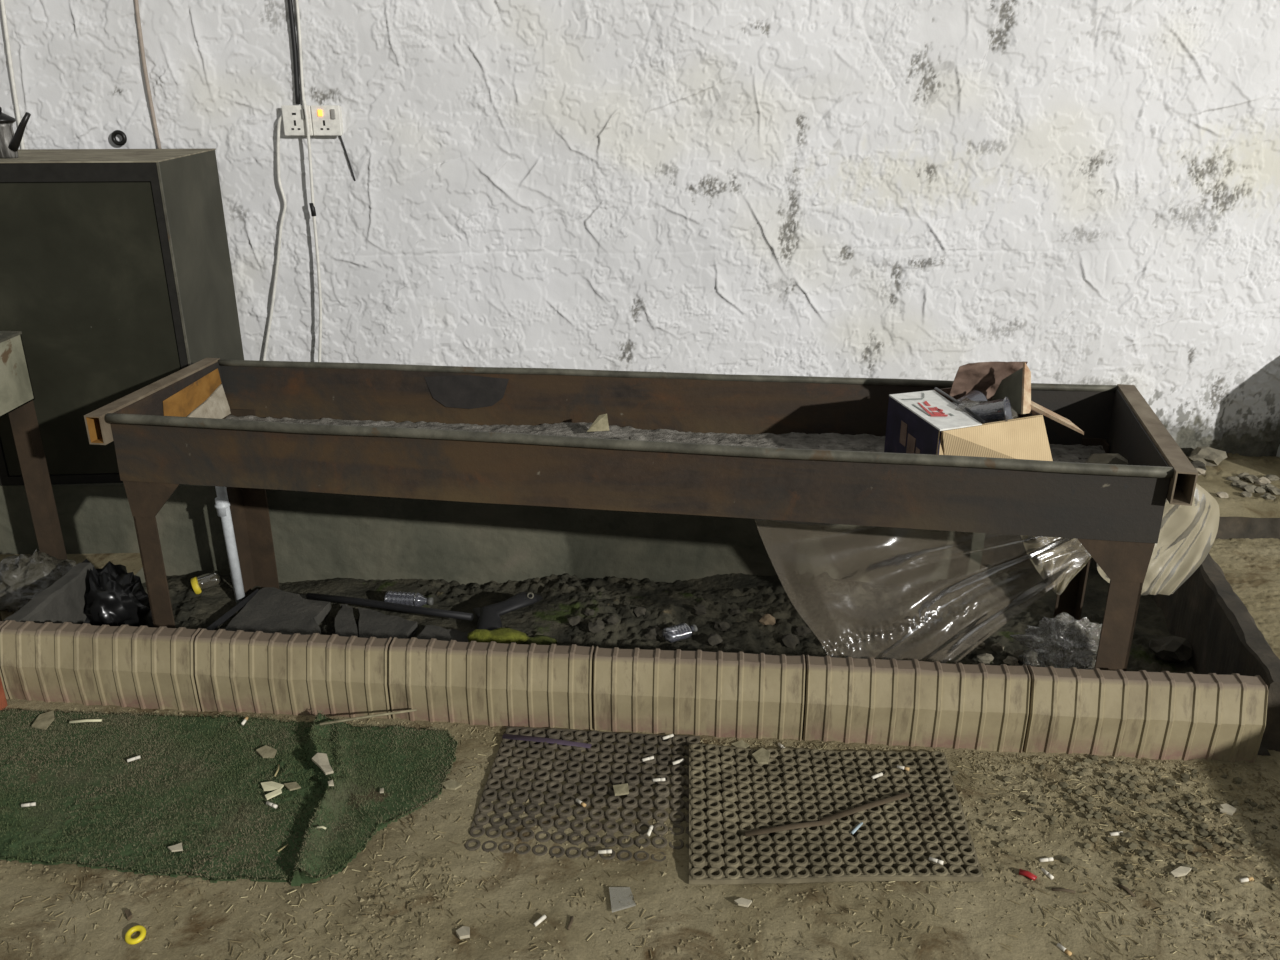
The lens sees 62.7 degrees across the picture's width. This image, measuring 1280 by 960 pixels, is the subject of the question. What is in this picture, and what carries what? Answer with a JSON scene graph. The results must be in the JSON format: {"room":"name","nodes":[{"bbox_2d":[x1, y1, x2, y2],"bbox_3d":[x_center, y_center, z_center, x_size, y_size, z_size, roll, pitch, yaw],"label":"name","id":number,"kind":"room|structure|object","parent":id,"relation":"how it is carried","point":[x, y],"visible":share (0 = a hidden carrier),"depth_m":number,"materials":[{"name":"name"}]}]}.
{"room":"abandoned workshop","nodes":[
{"label":"abandoned workshop","id":0,"kind":"room"},
{"bbox_2d":[0,0,1279,456],"bbox_3d":[0.000,-1.480,3.587,14.000,3.220,0.384,0,21,0],"label":"wall","id":1,"kind":"structure","parent":0,"point":[1087,192],"depth_m":3.74,"materials":[{"name":"paint"}]},
{"bbox_2d":[0,0,24,148],"bbox_3d":[-2.123,-1.383,3.553,0.063,0.678,0.014,0,21,0],"label":"power cable","id":2,"kind":"object","parent":1,"relation":"attached to","point":[2,3],"visible":0.69,"depth_m":3.54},
{"bbox_2d":[111,130,126,145],"bbox_3d":[-1.800,-1.187,3.642,0.053,0.053,0.048,0,21,0],"label":"ring","id":3,"kind":"object","parent":1,"relation":"attached to","point":[116,132],"visible":1,"depth_m":3.62,"materials":[{"name":"black rubber"}]},
{"bbox_2d":[0,148,243,485],"bbox_3d":[-1.781,-0.564,3.534,0.666,1.016,0.566,-2,21,-4],"label":"upper cabinet","id":4,"kind":"object","parent":1,"relation":"attached to","point":[116,277],"visible":0.73,"depth_m":3.27,"materials":[{"name":"metal"}]},
{"bbox_2d":[0,107,30,158],"bbox_3d":[-1.927,-1.059,3.194,0.189,0.152,0.084,0,21,0],"label":"coffee pot","id":5,"kind":"object","parent":4,"relation":"on","point":[10,142],"visible":1,"depth_m":3.18,"materials":[{"name":"metal"}]},
{"bbox_2d":[134,0,161,148],"bbox_3d":[-1.670,-1.427,3.549,0.030,0.596,0.013,0,21,0],"label":"power cable","id":6,"kind":"object","parent":1,"relation":"attached to","point":[135,1],"visible":0.98,"depth_m":3.56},
{"bbox_2d":[263,115,286,360],"bbox_3d":[-1.351,-0.692,3.830,0.279,1.236,0.011,-1,21,-1],"label":"power cable","id":7,"kind":"object","parent":1,"relation":"attached to","point":[281,116],"visible":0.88,"depth_m":3.76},
{"bbox_2d":[287,0,299,103],"bbox_3d":[-1.172,-1.503,3.535,0.028,0.447,0.017,0,21,0],"label":"power cable","id":8,"kind":"object","parent":1,"relation":"attached to","point":[290,2],"visible":1,"depth_m":3.55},
{"bbox_2d":[295,0,304,104],"bbox_3d":[-1.151,-1.501,3.539,0.024,0.454,0.010,0,21,0],"label":"power cable","id":9,"kind":"object","parent":1,"relation":"attached to","point":[296,1],"visible":0.97,"depth_m":3.55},
{"bbox_2d":[281,105,343,135],"bbox_3d":[-1.129,-1.244,3.631,0.198,0.099,0.063,0,21,0],"label":"power socket","id":10,"kind":"object","parent":1,"relation":"attached to","point":[324,120],"visible":1,"depth_m":3.61,"materials":[{"name":"white plastic"}]},
{"bbox_2d":[302,100,321,361],"bbox_3d":[-1.203,-0.665,3.813,0.137,1.345,0.011,-1,21,-1],"label":"power cable","id":11,"kind":"object","parent":10,"relation":"hanging from","point":[304,101],"visible":0.79,"depth_m":3.73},
{"bbox_2d":[339,136,355,180],"bbox_3d":[-1.030,-1.135,3.690,0.046,0.163,0.006,-1,21,-1],"label":"power cable","id":12,"kind":"object","parent":10,"relation":"attached to","point":[339,136],"visible":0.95,"depth_m":3.69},
{"bbox_2d":[0,483,984,587],"bbox_3d":[-1.525,0.075,3.853,5.353,0.405,0.765,0,21,0],"label":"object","id":13,"kind":"structure","parent":1,"relation":"attached to","point":[316,535],"depth_m":3.51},
{"bbox_2d":[1186,453,1279,517],"bbox_3d":[2.280,0.001,3.926,2.240,0.030,0.664,0,21,0],"label":"ground","id":14,"kind":"structure","parent":1,"relation":"attached to","point":[1214,481],"depth_m":3.90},
{"bbox_2d":[1191,460,1205,469],"bbox_3d":[2.140,-0.052,4.028,0.070,0.040,0.063,0,21,0],"label":"chip","id":15,"kind":"object","parent":14,"relation":"on","point":[1197,464],"visible":0.56,"depth_m":4.01,"materials":[{"name":"stone"}]},
{"bbox_2d":[1188,446,1226,465],"bbox_3d":[2.200,-0.090,4.071,0.123,0.072,0.110,-18,28,-39],"label":"chip","id":16,"kind":"object","parent":14,"relation":"on","point":[1209,456],"visible":0.94,"depth_m":4.05,"materials":[{"name":"grey stone"}]},
{"bbox_2d":[1230,480,1247,487],"bbox_3d":[2.213,0.013,3.884,0.053,0.029,0.042,0,21,0],"label":"chip","id":17,"kind":"object","parent":14,"relation":"on","point":[1234,483],"visible":0.92,"depth_m":3.87,"materials":[{"name":"grey stone"}]},
{"bbox_2d":[1240,484,1256,492],"bbox_3d":[2.222,0.031,3.832,0.057,0.025,0.044,0,21,0],"label":"chip","id":18,"kind":"object","parent":14,"relation":"on","point":[1248,487],"visible":0.98,"depth_m":3.82,"materials":[{"name":"grey stone"}]},
{"bbox_2d":[1244,475,1258,482],"bbox_3d":[2.287,-0.003,3.923,0.056,0.032,0.048,0,21,0],"label":"chip","id":19,"kind":"object","parent":14,"relation":"on","point":[1250,478],"visible":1,"depth_m":3.92,"materials":[{"name":"grey stone"}]},
{"bbox_2d":[1254,477,1270,484],"bbox_3d":[2.312,0.005,3.901,0.060,0.030,0.043,9,23,22],"label":"chip","id":20,"kind":"object","parent":14,"relation":"on","point":[1263,480],"visible":0.86,"depth_m":3.89,"materials":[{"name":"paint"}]},
{"bbox_2d":[1261,493,1275,499],"bbox_3d":[2.254,0.060,3.762,0.043,0.022,0.041,-12,24,-28],"label":"chip","id":21,"kind":"object","parent":14,"relation":"on","point":[1266,495],"visible":1,"depth_m":3.75,"materials":[{"name":"grey stone"}]},
{"bbox_2d":[1267,487,1279,494],"bbox_3d":[2.304,0.039,3.808,0.056,0.028,0.049,0,21,0],"label":"chip","id":22,"kind":"object","parent":14,"relation":"on","point":[1274,490],"visible":1,"depth_m":3.79,"materials":[{"name":"grey stone"}]},
{"bbox_2d":[0,538,1279,959],"bbox_3d":[1.000,1.675,-0.184,16.000,0.022,8.450,0,21,0],"label":"floor","id":23,"kind":"structure","parent":0,"point":[1251,567],"depth_m":2.05,"materials":[{"name":"soil"}]},
{"bbox_2d":[0,677,7,709],"bbox_3d":[-1.704,0.535,2.623,0.193,0.117,0.068,0,21,0],"label":"brick","id":24,"kind":"object","parent":23,"relation":"on","point":[3,702],"visible":0.93,"depth_m":2.65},
{"bbox_2d":[0,620,9,698],"bbox_3d":[-1.877,0.518,2.742,0.520,0.342,0.093,2,21,5],"label":"tile","id":25,"kind":"structure","parent":23,"relation":"on","point":[2,623],"depth_m":2.68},
{"bbox_2d":[0,331,66,620],"bbox_3d":[-2.223,0.008,3.044,0.794,0.794,0.434,0,21,0],"label":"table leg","id":26,"kind":"object","parent":23,"relation":"on","point":[16,391],"visible":0.77,"depth_m":3.17,"materials":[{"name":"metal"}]},
{"bbox_2d":[0,549,75,612],"bbox_3d":[-1.843,0.286,3.189,0.268,0.162,0.256,0,21,0],"label":"clear bag","id":27,"kind":"object","parent":23,"relation":"on","point":[22,577],"visible":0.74,"depth_m":3.12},
{"bbox_2d":[125,925,145,943],"bbox_3d":[-0.938,0.846,1.953,0.037,0.017,0.036,0,21,0],"label":"ring","id":28,"kind":"object","parent":23,"relation":"on","point":[141,929],"visible":1,"depth_m":1.95,"materials":[{"name":"yellow plastic"}]},
{"bbox_2d":[0,708,458,885],"bbox_3d":[-1.110,0.670,2.364,1.340,0.062,0.560,2,21,5],"label":"mat","id":29,"kind":"object","parent":23,"relation":"on","point":[195,783],"visible":0.99,"depth_m":2.34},
{"bbox_2d":[32,710,54,729],"bbox_3d":[-1.468,0.593,2.589,0.043,0.006,0.084,-3,21,-8],"label":"chip","id":30,"kind":"object","parent":29,"relation":"on","point":[43,721],"visible":1,"depth_m":2.58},
{"bbox_2d":[69,719,101,723],"bbox_3d":[-1.365,0.594,2.588,0.076,0.006,0.011,-2,21,-6],"label":"stick","id":31,"kind":"object","parent":29,"relation":"on","point":[83,720],"visible":1,"depth_m":2.58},
{"bbox_2d":[168,843,182,851],"bbox_3d":[-0.955,0.757,2.158,0.027,0.006,0.024,-10,23,-25],"label":"paper scrap","id":32,"kind":"object","parent":29,"relation":"on","point":[178,847],"visible":1,"depth_m":2.16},
{"bbox_2d":[256,745,276,757],"bbox_3d":[-0.874,0.640,2.470,0.036,0.006,0.055,-19,28,-40],"label":"chip","id":33,"kind":"object","parent":29,"relation":"on","point":[266,751],"visible":1,"depth_m":2.47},
{"bbox_2d":[261,781,283,790],"bbox_3d":[-0.825,0.685,2.351,0.054,0.007,0.028,0,21,0],"label":"chip","id":34,"kind":"object","parent":29,"relation":"on","point":[267,786],"visible":1,"depth_m":2.35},
{"bbox_2d":[265,788,281,799],"bbox_3d":[-0.810,0.695,2.324,0.038,0.006,0.013,-18,27,-38],"label":"chip","id":35,"kind":"object","parent":29,"relation":"on","point":[270,795],"visible":1,"depth_m":2.32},
{"bbox_2d":[284,782,300,790],"bbox_3d":[-0.778,0.685,2.350,0.025,0.007,0.033,-19,28,-40],"label":"chip","id":36,"kind":"object","parent":29,"relation":"on","point":[291,786],"visible":1,"depth_m":2.35,"materials":[{"name":"beige stone"}]},
{"bbox_2d":[312,753,333,774],"bbox_3d":[-0.709,0.638,2.365,0.033,0.013,0.093,-17,27,-36],"label":"paper scrap","id":37,"kind":"object","parent":29,"relation":"on","point":[321,760],"visible":1,"depth_m":2.37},
{"bbox_2d":[320,709,416,724],"bbox_3d":[-0.657,0.573,2.543,0.228,0.006,0.010,-6,22,-15],"label":"stick","id":38,"kind":"object","parent":29,"relation":"on","point":[411,710],"visible":1,"depth_m":2.54,"materials":[{"name":"brown plant"}]},
{"bbox_2d":[441,779,461,789],"bbox_3d":[-0.427,0.690,2.373,0.038,0.009,0.031,15,25,33],"label":"dry leaf","id":39,"kind":"object","parent":23,"relation":"on","point":[451,784],"visible":1,"depth_m":2.37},
{"bbox_2d":[456,926,469,938],"bbox_3d":[-0.331,0.845,1.963,0.026,0.012,0.029,-3,21,-8],"label":"paper scrap","id":40,"kind":"object","parent":23,"relation":"on","point":[463,932],"visible":1,"depth_m":1.96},
{"bbox_2d":[465,727,699,861],"bbox_3d":[-0.102,0.697,2.356,0.495,0.030,0.434,2,21,5],"label":"rubber mat","id":41,"kind":"object","parent":23,"relation":"on","point":[591,757],"depth_m":2.36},
{"bbox_2d":[613,783,628,795],"bbox_3d":[-0.041,0.692,2.341,0.036,0.008,0.032,-4,22,-11],"label":"scrap","id":42,"kind":"object","parent":41,"relation":"on","point":[621,789],"visible":1,"depth_m":2.34,"materials":[{"name":"beige paper"}]},
{"bbox_2d":[609,887,635,912],"bbox_3d":[-0.034,0.815,2.042,0.048,0.006,0.067,-2,21,-6],"label":"scrap","id":43,"kind":"object","parent":23,"relation":"on","point":[617,894],"visible":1,"depth_m":2.04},
{"bbox_2d":[0,718,1279,959],"bbox_3d":[0.081,0.742,2.230,2.751,0.018,0.841,0,21,0],"label":"pebbles","id":44,"kind":"object","parent":23,"relation":"on","point":[1183,765],"visible":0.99,"depth_m":2.08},
{"bbox_2d":[0,707,1279,959],"bbox_3d":[-0.004,0.756,2.197,2.934,0.020,0.890,1,21,2],"label":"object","id":45,"kind":"object","parent":23,"relation":"on","point":[397,920],"visible":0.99,"depth_m":2.13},
{"bbox_2d":[731,740,749,748],"bbox_3d":[0.240,0.635,2.511,0.030,0.009,0.034,-16,26,-36],"label":"dry leaf","id":46,"kind":"object","parent":23,"relation":"on","point":[741,743],"visible":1,"depth_m":2.51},
{"bbox_2d":[734,898,751,906],"bbox_3d":[0.199,0.816,2.029,0.032,0.008,0.020,8,22,20],"label":"paper scrap","id":47,"kind":"object","parent":23,"relation":"on","point":[744,902],"visible":1,"depth_m":2.03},
{"bbox_2d":[689,743,983,883],"bbox_3d":[0.406,0.715,2.274,0.619,0.032,0.459,0,21,0],"label":"rubber mat","id":48,"kind":"object","parent":23,"relation":"on","point":[889,814],"depth_m":2.25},
{"bbox_2d":[752,748,769,763],"bbox_3d":[0.283,0.643,2.450,0.042,0.009,0.054,0,21,0],"label":"dry leaf","id":49,"kind":"object","parent":48,"relation":"on","point":[762,755],"visible":1,"depth_m":2.44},
{"bbox_2d":[1019,869,1036,880],"bbox_3d":[0.777,0.790,2.103,0.036,0.009,0.018,14,25,32],"label":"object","id":50,"kind":"object","parent":23,"relation":"on","point":[1022,872],"visible":1,"depth_m":2.10,"materials":[{"name":"plastic"}]},
{"bbox_2d":[1052,888,1074,892],"bbox_3d":[0.835,0.808,2.069,0.044,0.005,0.010,3,21,8],"label":"twig","id":51,"kind":"object","parent":23,"relation":"on","point":[1053,889],"visible":1,"depth_m":2.07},
{"bbox_2d":[1056,943,1071,955],"bbox_3d":[0.779,0.863,1.929,0.008,0.007,0.028,-13,25,-30],"label":"cigarette butt","id":52,"kind":"object","parent":23,"relation":"on","point":[1058,945],"visible":1,"depth_m":1.93,"materials":[{"name":"white paper"}]},
{"bbox_2d":[951,755,1277,929],"bbox_3d":[1.073,0.737,2.239,0.667,0.023,0.535,-5,22,-13],"label":"gravel","id":53,"kind":"object","parent":23,"relation":"on","point":[1184,777],"visible":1,"depth_m":2.27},
{"bbox_2d":[981,517,1279,568],"bbox_3d":[2.280,0.234,3.649,2.240,0.255,0.044,0,21,0],"label":"trim","id":54,"kind":"structure","parent":23,"relation":"on","point":[1229,527],"depth_m":3.64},
{"bbox_2d":[1170,866,1191,876],"bbox_3d":[1.088,0.788,2.110,0.048,0.007,0.018,-12,24,-29],"label":"paper scrap","id":55,"kind":"object","parent":23,"relation":"on","point":[1180,871],"visible":1,"depth_m":2.11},
{"bbox_2d":[1219,803,1236,814],"bbox_3d":[1.280,0.719,2.294,0.034,0.007,0.032,-19,28,-40],"label":"chip","id":56,"kind":"object","parent":23,"relation":"on","point":[1227,808],"visible":1,"depth_m":2.29,"materials":[{"name":"white stone"}]},
{"bbox_2d":[144,562,1196,673],"bbox_3d":[0.115,0.465,3.030,3.470,0.215,1.280,0,21,0],"label":"rubble","id":57,"kind":"structure","parent":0,"point":[835,611],"depth_m":3.31,"materials":[{"name":"gravel"}]},
{"bbox_2d":[3,563,93,623],"bbox_3d":[-1.612,0.459,2.912,0.055,0.328,0.381,1,21,3],"label":"slab","id":58,"kind":"object","parent":57,"relation":"on","point":[64,600],"depth_m":2.90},
{"bbox_2d":[0,620,201,711],"bbox_3d":[-1.362,0.533,2.701,0.506,0.343,0.094,2,21,5],"label":"tile","id":59,"kind":"structure","parent":57,"relation":"on","point":[143,667],"depth_m":2.64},
{"bbox_2d":[82,559,153,626],"bbox_3d":[-1.549,0.368,3.062,0.256,0.279,0.241,0,21,0],"label":"bag","id":60,"kind":"object","parent":57,"relation":"on","point":[116,597],"visible":0.5,"depth_m":3.00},
{"bbox_2d":[191,571,222,593],"bbox_3d":[-1.411,0.335,3.422,0.095,0.074,0.059,-7,22,-19],"label":"glass jar","id":61,"kind":"object","parent":57,"relation":"on","point":[196,585],"visible":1,"depth_m":3.40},
{"bbox_2d":[206,589,258,629],"bbox_3d":[-1.280,0.423,3.244,0.024,0.041,0.379,4,21,10],"label":"bar","id":62,"kind":"object","parent":57,"relation":"on","point":[226,616],"visible":0.64,"depth_m":3.26,"materials":[{"name":"black metal"}]},
{"bbox_2d":[225,587,330,634],"bbox_3d":[-1.080,0.456,3.212,0.351,0.037,0.495,0,21,0],"label":"slab","id":63,"kind":"object","parent":57,"relation":"on","point":[272,609],"visible":0.51,"depth_m":3.27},
{"bbox_2d":[306,593,473,620],"bbox_3d":[-0.784,0.393,3.265,0.583,0.044,0.022,7,22,17],"label":"rod","id":64,"kind":"object","parent":63,"relation":"on","point":[311,596],"visible":1,"depth_m":3.25,"materials":[{"name":"black metal"}]},
{"bbox_2d":[194,629,392,718],"bbox_3d":[-0.862,0.549,2.660,0.490,0.342,0.093,2,21,5],"label":"tile","id":65,"kind":"structure","parent":57,"relation":"on","point":[238,671],"depth_m":2.60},
{"bbox_2d":[335,604,357,636],"bbox_3d":[-0.892,0.468,3.192,0.066,0.036,0.345,-6,22,-16],"label":"slab","id":66,"kind":"object","parent":57,"relation":"on","point":[345,624],"visible":0.53,"depth_m":3.22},
{"bbox_2d":[358,608,417,638],"bbox_3d":[-0.787,0.476,3.167,0.206,0.037,0.324,0,21,0],"label":"slab","id":67,"kind":"object","parent":57,"relation":"on","point":[372,623],"visible":0.46,"depth_m":3.20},
{"bbox_2d":[384,591,433,606],"bbox_3d":[-0.738,0.384,3.354,0.156,0.052,0.052,2,21,6],"label":"plastic bottle","id":68,"kind":"object","parent":57,"relation":"on","point":[406,598],"visible":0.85,"depth_m":3.33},
{"bbox_2d":[416,625,468,641],"bbox_3d":[-0.595,0.498,3.097,0.202,0.038,0.228,0,21,0],"label":"slab","id":69,"kind":"object","parent":57,"relation":"on","point":[430,631],"visible":0.3,"depth_m":3.14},
{"bbox_2d":[388,637,594,730],"bbox_3d":[-0.364,0.564,2.621,0.501,0.342,0.092,2,21,5],"label":"tile","id":70,"kind":"structure","parent":57,"relation":"on","point":[492,684],"depth_m":2.56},
{"bbox_2d":[467,627,528,643],"bbox_3d":[-0.416,0.470,3.074,0.183,0.074,0.086,0,21,0],"label":"clump","id":71,"kind":"object","parent":57,"relation":"on","point":[499,635],"visible":0.59,"depth_m":3.05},
{"bbox_2d":[473,592,542,630],"bbox_3d":[-0.417,0.407,3.224,0.214,0.071,0.283,0,21,0],"label":"strap","id":72,"kind":"object","parent":57,"relation":"on","point":[488,616],"visible":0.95,"depth_m":3.23,"materials":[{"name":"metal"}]},
{"bbox_2d":[521,635,556,644],"bbox_3d":[-0.308,0.487,3.130,0.124,0.043,0.064,0,21,0],"label":"clump","id":73,"kind":"object","parent":57,"relation":"on","point":[538,639],"visible":0.37,"depth_m":3.12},
{"bbox_2d":[567,615,581,625],"bbox_3d":[-0.201,0.433,3.226,0.045,0.028,0.042,0,21,0],"label":"stone","id":74,"kind":"object","parent":57,"relation":"on","point":[573,621],"visible":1,"depth_m":3.21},
{"bbox_2d":[588,620,604,632],"bbox_3d":[-0.132,0.442,3.164,0.049,0.037,0.048,-3,21,-8],"label":"stone","id":75,"kind":"object","parent":57,"relation":"on","point":[597,626],"visible":1,"depth_m":3.15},
{"bbox_2d":[604,615,618,623],"bbox_3d":[-0.086,0.429,3.205,0.043,0.028,0.034,-6,22,-15],"label":"stone","id":76,"kind":"object","parent":57,"relation":"on","point":[612,619],"visible":1,"depth_m":3.20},
{"bbox_2d":[634,607,645,616],"bbox_3d":[0.001,0.408,3.240,0.040,0.025,0.038,0,21,0],"label":"stone","id":77,"kind":"object","parent":57,"relation":"on","point":[638,611],"visible":1,"depth_m":3.23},
{"bbox_2d":[84,358,1197,670],"bbox_3d":[-0.020,0.152,2.976,2.753,0.794,0.723,3,21,8],"label":"grill","id":78,"kind":"object","parent":57,"relation":"on","point":[174,430],"visible":0.91,"depth_m":2.68,"materials":[{"name":"metal"}]},
{"bbox_2d":[215,486,244,606],"bbox_3d":[-1.297,0.138,3.290,0.050,0.615,0.045,0,21,0],"label":"drain pipe","id":79,"kind":"object","parent":78,"relation":"attached to","point":[222,505],"visible":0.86,"depth_m":3.30,"materials":[{"name":"white plastic"}]},
{"bbox_2d":[225,415,1104,462],"bbox_3d":[-0.018,-0.062,2.892,2.625,0.032,0.638,3,21,8],"label":"ash","id":80,"kind":"object","parent":78,"relation":"on","point":[1078,453],"visible":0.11,"depth_m":3.08},
{"bbox_2d":[587,414,608,431],"bbox_3d":[-0.123,-0.166,3.024,0.066,0.047,0.033,-3,21,-8],"label":"scrap","id":81,"kind":"object","parent":80,"relation":"on","point":[601,423],"visible":1,"depth_m":3.02,"materials":[{"name":"beige paper"}]},
{"bbox_2d":[629,435,646,440],"bbox_3d":[-0.007,-0.115,2.955,0.047,0.023,0.042,-13,24,-30],"label":"ash clinker","id":82,"kind":"object","parent":80,"relation":"on","point":[632,437],"visible":0.65,"depth_m":2.95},
{"bbox_2d":[884,361,1083,460],"bbox_3d":[0.896,-0.168,2.736,0.425,0.282,0.390,-4,21,-10],"label":"carton","id":83,"kind":"object","parent":80,"relation":"on","point":[921,422],"depth_m":2.67,"materials":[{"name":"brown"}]},
{"bbox_2d":[899,420,906,445],"bbox_3d":[0.685,-0.121,2.729,0.001,0.060,0.036,-4,21,-10],"label":"picture","id":84,"kind":"object","parent":83,"relation":"attached to","point":[902,423],"depth_m":2.73},
{"bbox_2d":[906,433,915,453],"bbox_3d":[0.694,-0.082,2.692,0.001,0.065,0.045,-4,21,-10],"label":"picture","id":85,"kind":"object","parent":83,"relation":"attached to","point":[910,437],"depth_m":2.69},
{"bbox_2d":[953,390,987,414],"bbox_3d":[0.865,-0.194,2.783,0.094,0.076,0.076,-15,26,-33],"label":"plastic cup","id":86,"kind":"object","parent":83,"relation":"in","point":[974,395],"visible":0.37,"depth_m":2.77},
{"bbox_2d":[952,397,1018,418],"bbox_3d":[0.863,-0.156,2.722,0.224,0.120,0.173,6,22,14],"label":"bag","id":87,"kind":"object","parent":83,"relation":"in","point":[966,399],"visible":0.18,"depth_m":2.70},
{"bbox_2d":[970,397,1011,423],"bbox_3d":[0.884,-0.172,2.645,0.104,0.085,0.076,10,23,25],"label":"plastic cup","id":88,"kind":"object","parent":83,"relation":"in","point":[991,411],"visible":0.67,"depth_m":2.62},
{"bbox_2d":[1085,453,1128,464],"bbox_3d":[1.188,-0.030,2.687,0.119,0.083,0.097,0,21,0],"label":"ash clinker","id":89,"kind":"object","parent":80,"relation":"on","point":[1105,458],"visible":0.37,"depth_m":2.66,"materials":[{"name":"grey stone"}]},
{"bbox_2d":[823,536,1072,663],"bbox_3d":[0.732,0.288,2.729,0.908,0.446,0.171,0,21,0],"label":"plastic sheet","id":90,"kind":"object","parent":78,"relation":"hanging from","point":[970,629],"visible":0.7,"depth_m":2.74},
{"bbox_2d":[1020,535,1091,594],"bbox_3d":[1.114,0.207,2.836,0.212,0.236,0.053,2,21,6],"label":"plastic sheet","id":91,"kind":"object","parent":78,"relation":"hanging from","point":[1072,553],"visible":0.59,"depth_m":2.85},
{"bbox_2d":[1097,483,1219,594],"bbox_3d":[1.337,0.155,2.743,0.325,0.336,0.028,2,21,5],"label":"plastic bag","id":92,"kind":"object","parent":78,"relation":"hanging from","point":[1187,534],"visible":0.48,"depth_m":2.75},
{"bbox_2d":[644,626,662,639],"bbox_3d":[0.045,0.462,3.164,0.052,0.035,0.047,9,23,22],"label":"stone","id":93,"kind":"object","parent":57,"relation":"on","point":[655,633],"visible":0.96,"depth_m":3.15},
{"bbox_2d":[662,622,697,642],"bbox_3d":[0.121,0.453,3.135,0.104,0.042,0.059,-11,24,-27],"label":"plastic bottle","id":94,"kind":"object","parent":57,"relation":"on","point":[678,632],"visible":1,"depth_m":3.11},
{"bbox_2d":[593,646,804,740],"bbox_3d":[0.141,0.580,2.580,0.506,0.342,0.092,2,21,5],"label":"tile","id":95,"kind":"structure","parent":57,"relation":"on","point":[718,694],"depth_m":2.52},
{"bbox_2d":[693,604,705,614],"bbox_3d":[0.185,0.403,3.256,0.042,0.025,0.038,0,21,0],"label":"stone","id":96,"kind":"object","parent":57,"relation":"on","point":[699,609],"visible":1,"depth_m":3.24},
{"bbox_2d":[706,633,722,645],"bbox_3d":[0.219,0.472,3.102,0.052,0.031,0.049,0,21,0],"label":"stone","id":97,"kind":"object","parent":57,"relation":"on","point":[713,639],"visible":1,"depth_m":3.08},
{"bbox_2d":[714,621,729,630],"bbox_3d":[0.247,0.444,3.182,0.049,0.030,0.039,16,26,35],"label":"stone","id":98,"kind":"object","parent":57,"relation":"on","point":[723,626],"visible":1,"depth_m":3.17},
{"bbox_2d":[759,614,774,624],"bbox_3d":[0.394,0.430,3.250,0.050,0.038,0.042,4,21,9],"label":"stone","id":99,"kind":"object","parent":57,"relation":"on","point":[767,619],"visible":1,"depth_m":3.23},
{"bbox_2d":[781,634,799,648],"bbox_3d":[0.451,0.478,3.146,0.057,0.044,0.064,0,21,0],"label":"stone","id":100,"kind":"object","parent":57,"relation":"on","point":[789,640],"visible":1,"depth_m":3.12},
{"bbox_2d":[795,625,810,636],"bbox_3d":[0.498,0.462,3.207,0.048,0.029,0.044,14,25,32],"label":"stone","id":101,"kind":"object","parent":57,"relation":"on","point":[802,630],"visible":1,"depth_m":3.20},
{"bbox_2d":[802,654,1030,752],"bbox_3d":[0.654,0.596,2.539,0.516,0.342,0.093,2,21,5],"label":"tile","id":102,"kind":"structure","parent":57,"relation":"on","point":[891,702],"depth_m":2.48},
{"bbox_2d":[955,643,973,654],"bbox_3d":[0.941,0.490,3.041,0.050,0.029,0.047,12,24,28],"label":"chip","id":103,"kind":"object","parent":57,"relation":"on","point":[963,646],"visible":0.82,"depth_m":3.03,"materials":[{"name":"grey stone"}]},
{"bbox_2d":[974,640,984,648],"bbox_3d":[0.994,0.482,3.086,0.038,0.023,0.036,0,21,0],"label":"chip","id":104,"kind":"object","parent":57,"relation":"on","point":[980,644],"visible":0.81,"depth_m":3.07,"materials":[{"name":"grey stone"}]},
{"bbox_2d":[977,653,993,664],"bbox_3d":[0.897,0.465,2.730,0.043,0.026,0.036,8,22,19],"label":"chip","id":105,"kind":"object","parent":57,"relation":"on","point":[986,658],"visible":0.98,"depth_m":2.72,"materials":[{"name":"grey stone"}]},
{"bbox_2d":[991,642,1003,651],"bbox_3d":[1.038,0.486,3.050,0.037,0.026,0.034,8,23,20],"label":"chip","id":106,"kind":"object","parent":57,"relation":"on","point":[999,647],"visible":0.93,"depth_m":3.04,"materials":[{"name":"grey stone"}]},
{"bbox_2d":[1003,656,1018,665],"bbox_3d":[0.983,0.479,2.782,0.042,0.024,0.036,0,21,0],"label":"chip","id":107,"kind":"object","parent":57,"relation":"on","point":[1011,661],"visible":0.98,"depth_m":2.77,"materials":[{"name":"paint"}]},
{"bbox_2d":[1014,650,1027,661],"bbox_3d":[1.012,0.463,2.780,0.039,0.026,0.040,18,27,38],"label":"chip","id":108,"kind":"object","parent":57,"relation":"on","point":[1017,653],"visible":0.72,"depth_m":2.77,"materials":[{"name":"grey stone"}]},
{"bbox_2d":[1010,612,1101,668],"bbox_3d":[1.114,0.440,2.740,0.308,0.172,0.190,0,21,0],"label":"clear bag","id":109,"kind":"object","parent":57,"relation":"on","point":[1037,631],"visible":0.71,"depth_m":2.77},
{"bbox_2d":[1023,665,1267,762],"bbox_3d":[1.178,0.612,2.497,0.526,0.342,0.092,2,21,5],"label":"tile","id":110,"kind":"structure","parent":57,"relation":"on","point":[1166,715],"depth_m":2.44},
{"bbox_2d":[1149,635,1192,661],"bbox_3d":[1.536,0.495,3.031,0.124,0.080,0.099,11,24,26],"label":"stone","id":111,"kind":"object","parent":57,"relation":"on","point":[1171,648],"visible":0.99,"depth_m":3.01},
{"bbox_2d":[1152,553,1279,755],"bbox_3d":[1.630,0.404,3.053,0.068,0.328,1.230,5,22,12],"label":"curb","id":112,"kind":"structure","parent":57,"relation":"on","point":[1205,610],"depth_m":2.82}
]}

